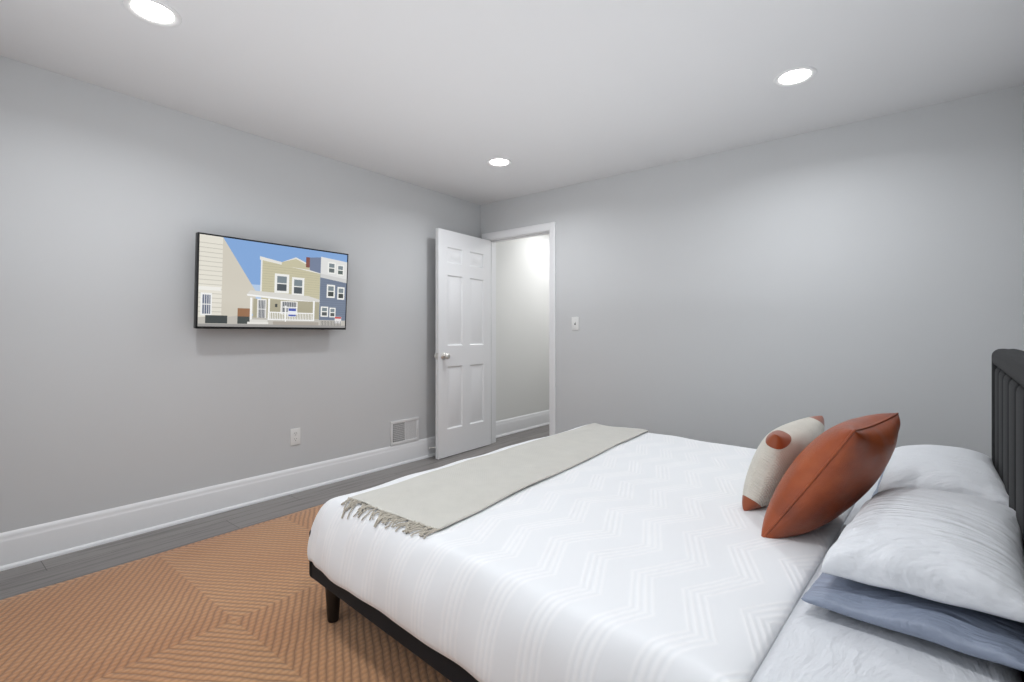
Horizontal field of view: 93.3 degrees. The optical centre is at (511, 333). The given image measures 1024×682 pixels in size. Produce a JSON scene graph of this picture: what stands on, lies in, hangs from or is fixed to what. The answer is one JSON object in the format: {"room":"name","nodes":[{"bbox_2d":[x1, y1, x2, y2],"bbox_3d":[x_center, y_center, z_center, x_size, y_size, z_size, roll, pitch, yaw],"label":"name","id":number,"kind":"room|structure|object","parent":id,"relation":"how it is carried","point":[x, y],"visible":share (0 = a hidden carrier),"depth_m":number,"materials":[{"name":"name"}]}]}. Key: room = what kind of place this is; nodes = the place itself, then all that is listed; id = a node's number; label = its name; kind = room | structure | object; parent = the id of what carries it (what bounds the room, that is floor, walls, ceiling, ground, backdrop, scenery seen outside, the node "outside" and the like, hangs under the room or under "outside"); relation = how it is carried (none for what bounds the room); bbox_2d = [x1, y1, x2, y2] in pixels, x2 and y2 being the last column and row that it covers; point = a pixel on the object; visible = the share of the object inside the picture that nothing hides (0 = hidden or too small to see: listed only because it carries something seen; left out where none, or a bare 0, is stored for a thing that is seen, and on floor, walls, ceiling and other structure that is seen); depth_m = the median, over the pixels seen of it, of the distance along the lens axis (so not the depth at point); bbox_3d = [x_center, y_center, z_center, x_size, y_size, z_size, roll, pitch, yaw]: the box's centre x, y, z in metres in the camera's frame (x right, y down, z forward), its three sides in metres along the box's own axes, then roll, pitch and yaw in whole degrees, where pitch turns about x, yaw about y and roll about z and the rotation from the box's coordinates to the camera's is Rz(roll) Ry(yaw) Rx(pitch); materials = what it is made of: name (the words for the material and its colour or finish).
{"room":"bedroom","nodes":[
{"label":"bedroom","id":0,"kind":"room"},
{"bbox_2d":[0,56,480,532],"bbox_3d":[-1.632,-0.100,3.458,0.300,2.400,4.100,0,0,38],"label":"wall","id":1,"kind":"structure","parent":0,"point":[123,381],"depth_m":2.78,"materials":[{"name":"grey paint"}]},
{"bbox_2d":[0,436,435,570],"bbox_3d":[-1.503,1.015,3.357,0.027,0.170,3.860,0,0,38],"label":"baseboard","id":2,"kind":"structure","parent":1,"relation":"attached to","point":[30,544],"depth_m":2.83,"materials":[{"name":"white paint"}]},
{"bbox_2d":[193,232,347,329],"bbox_3d":[-1.554,-0.309,3.199,0.142,0.556,0.975,0,0,38],"label":"tv","id":3,"kind":"object","parent":1,"relation":"attached to","point":[240,283],"visible":1,"depth_m":3.09,"materials":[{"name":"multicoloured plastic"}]},
{"bbox_2d":[290,428,299,445],"bbox_3d":[-1.508,0.715,3.367,0.008,0.116,0.072,0,0,38],"label":"electrical outlet","id":4,"kind":"object","parent":1,"relation":"attached to","point":[294,436],"visible":1,"depth_m":3.36,"materials":[{"name":"white plastic"}]},
{"bbox_2d":[390,417,418,445],"bbox_3d":[-0.909,0.828,4.117,0.017,0.205,0.305,0,0,38],"label":"air vent","id":5,"kind":"object","parent":1,"relation":"in","point":[402,431],"visible":1,"depth_m":4.11,"materials":[{"name":"white metal"}]},
{"bbox_2d":[0,424,548,599],"bbox_3d":[0.712,1.130,3.263,4.220,0.060,6.700,0,0,38],"label":"floor","id":6,"kind":"structure","parent":0,"point":[15,581],"depth_m":2.72,"materials":[{"name":"grey wood"}]},
{"bbox_2d":[0,504,450,681],"bbox_3d":[-0.367,1.092,2.187,2.470,0.014,3.080,0,0,38],"label":"rug","id":7,"kind":"object","parent":6,"relation":"on","point":[246,604],"visible":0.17,"depth_m":1.80,"materials":[{"name":"wicker"}]},
{"bbox_2d":[307,349,1023,681],"bbox_3d":[0.610,0.579,1.940,2.118,1.038,2.055,0,0,43],"label":"bed","id":8,"kind":"object","parent":6,"relation":"on","point":[858,549],"visible":1,"depth_m":1.30,"materials":[{"name":"white fabric"},{"name":"charcoal fabric"},{"name":"orange leather"}]},
{"bbox_2d":[349,423,649,529],"bbox_3d":[0.163,0.615,2.378,0.631,0.048,1.926,0,0,43],"label":"throw","id":9,"kind":"object","parent":8,"relation":"on","point":[451,496],"depth_m":2.00,"materials":[{"name":"beige fabric"}]},
{"bbox_2d":[307,424,876,681],"bbox_3d":[0.436,0.743,2.100,1.651,0.283,2.059,0,0,43],"label":"duvet","id":10,"kind":"object","parent":8,"relation":"on","point":[590,552],"depth_m":1.38,"materials":[{"name":"white fabric"}]},
{"bbox_2d":[742,415,824,511],"bbox_3d":[1.037,0.475,1.826,0.540,0.300,0.161,0,20,-43],"label":"cushion","id":11,"kind":"object","parent":8,"relation":"on","point":[777,451],"depth_m":1.66,"materials":[{"name":"fabric"}]},
{"bbox_2d":[760,412,900,540],"bbox_3d":[0.996,0.437,1.505,0.442,0.442,0.191,0,33,-39],"label":"cushion","id":12,"kind":"object","parent":8,"relation":"on","point":[809,500],"depth_m":1.38,"materials":[{"name":"orange leather"}]},
{"bbox_2d":[801,513,1023,674],"bbox_3d":[1.041,0.597,1.219,0.730,0.078,0.364,0,-2,-44],"label":"pillow","id":13,"kind":"object","parent":8,"relation":"on","point":[945,638],"depth_m":0.98,"materials":[{"name":"fabric"}]},
{"bbox_2d":[821,487,1023,625],"bbox_3d":[1.065,0.495,1.224,0.690,0.136,0.336,0,-4,-44],"label":"pillow","id":14,"kind":"object","parent":8,"relation":"on","point":[933,557],"depth_m":1.05,"materials":[{"name":"white fabric"}]},
{"bbox_2d":[876,444,1017,513],"bbox_3d":[1.581,0.502,1.790,0.330,0.127,0.720,-5,-3,40],"label":"pillow","id":15,"kind":"object","parent":8,"relation":"on","point":[937,467],"depth_m":1.63,"materials":[{"name":"white fabric"}]},
{"bbox_2d":[0,0,1023,204],"bbox_3d":[0.712,-1.350,3.263,4.220,0.100,6.700,0,0,38],"label":"ceiling","id":16,"kind":"structure","parent":0,"point":[450,97],"depth_m":2.38,"materials":[{"name":"white paint"}]},
{"bbox_2d":[122,0,181,26],"bbox_3d":[-1.448,-1.297,1.949,0.194,0.006,0.194,0,0,38],"label":"recessed light","id":17,"kind":"object","parent":16,"relation":"in","point":[158,13],"visible":1,"depth_m":1.95,"materials":[{"name":"white"}]},
{"bbox_2d":[487,157,511,166],"bbox_3d":[-0.096,-1.297,3.660,0.194,0.006,0.194,0,0,38],"label":"recessed light","id":18,"kind":"object","parent":16,"relation":"in","point":[499,162],"visible":1,"depth_m":3.66,"materials":[{"name":"white"}]},
{"bbox_2d":[773,66,816,86],"bbox_3d":[1.428,-1.297,2.443,0.194,0.006,0.194,0,0,38],"label":"recessed light","id":19,"kind":"object","parent":16,"relation":"in","point":[795,76],"visible":1,"depth_m":2.44,"materials":[{"name":"white"}]},
{"bbox_2d":[496,234,548,420],"bbox_3d":[0.388,-0.100,6.055,0.250,2.400,2.480,0,0,38],"label":"wall","id":20,"kind":"structure","parent":0,"point":[522,326],"depth_m":5.51,"materials":[{"name":"white paint"}]},
{"bbox_2d":[496,410,548,437],"bbox_3d":[0.497,1.015,5.969,0.027,0.170,2.480,0,0,38],"label":"baseboard","id":21,"kind":"structure","parent":20,"relation":"attached to","point":[509,426],"depth_m":5.47,"materials":[{"name":"white paint"}]},
{"bbox_2d":[481,85,1021,459],"bbox_3d":[1.211,-0.100,3.749,3.800,2.400,0.120,0,0,38],"label":"wall","id":22,"kind":"structure","parent":0,"point":[752,296],"depth_m":3.15,"materials":[{"name":"grey paint"}]},
{"bbox_2d":[434,228,490,458],"bbox_3d":[-0.438,0.085,4.510,0.165,2.014,0.747,0,0,36],"label":"door","id":23,"kind":"structure","parent":22,"relation":"in","point":[462,355],"depth_m":4.46,"materials":[{"name":"white paint"}]},
{"bbox_2d":[482,222,555,443],"bbox_3d":[0.082,0.050,4.630,0.877,2.101,0.138,0,0,38],"label":"door frame","id":24,"kind":"structure","parent":22,"relation":"attached to","point":[551,227],"depth_m":4.43,"materials":[{"name":"white paint"}]},
{"bbox_2d":[572,317,578,329],"bbox_3d":[0.545,-0.090,4.188,0.072,0.116,0.016,0,0,38],"label":"light switch","id":25,"kind":"object","parent":22,"relation":"attached to","point":[575,323],"visible":1,"depth_m":4.19,"materials":[{"name":"white plastic"}]},
{"bbox_2d":[1022,83,1023,350],"bbox_3d":[1.515,-0.100,0.972,0.120,2.400,4.100,0,0,38],"label":"wall","id":26,"kind":"structure","parent":0,"point":[1023,217],"depth_m":2.50,"materials":[{"name":"grey paint"}]}
]}

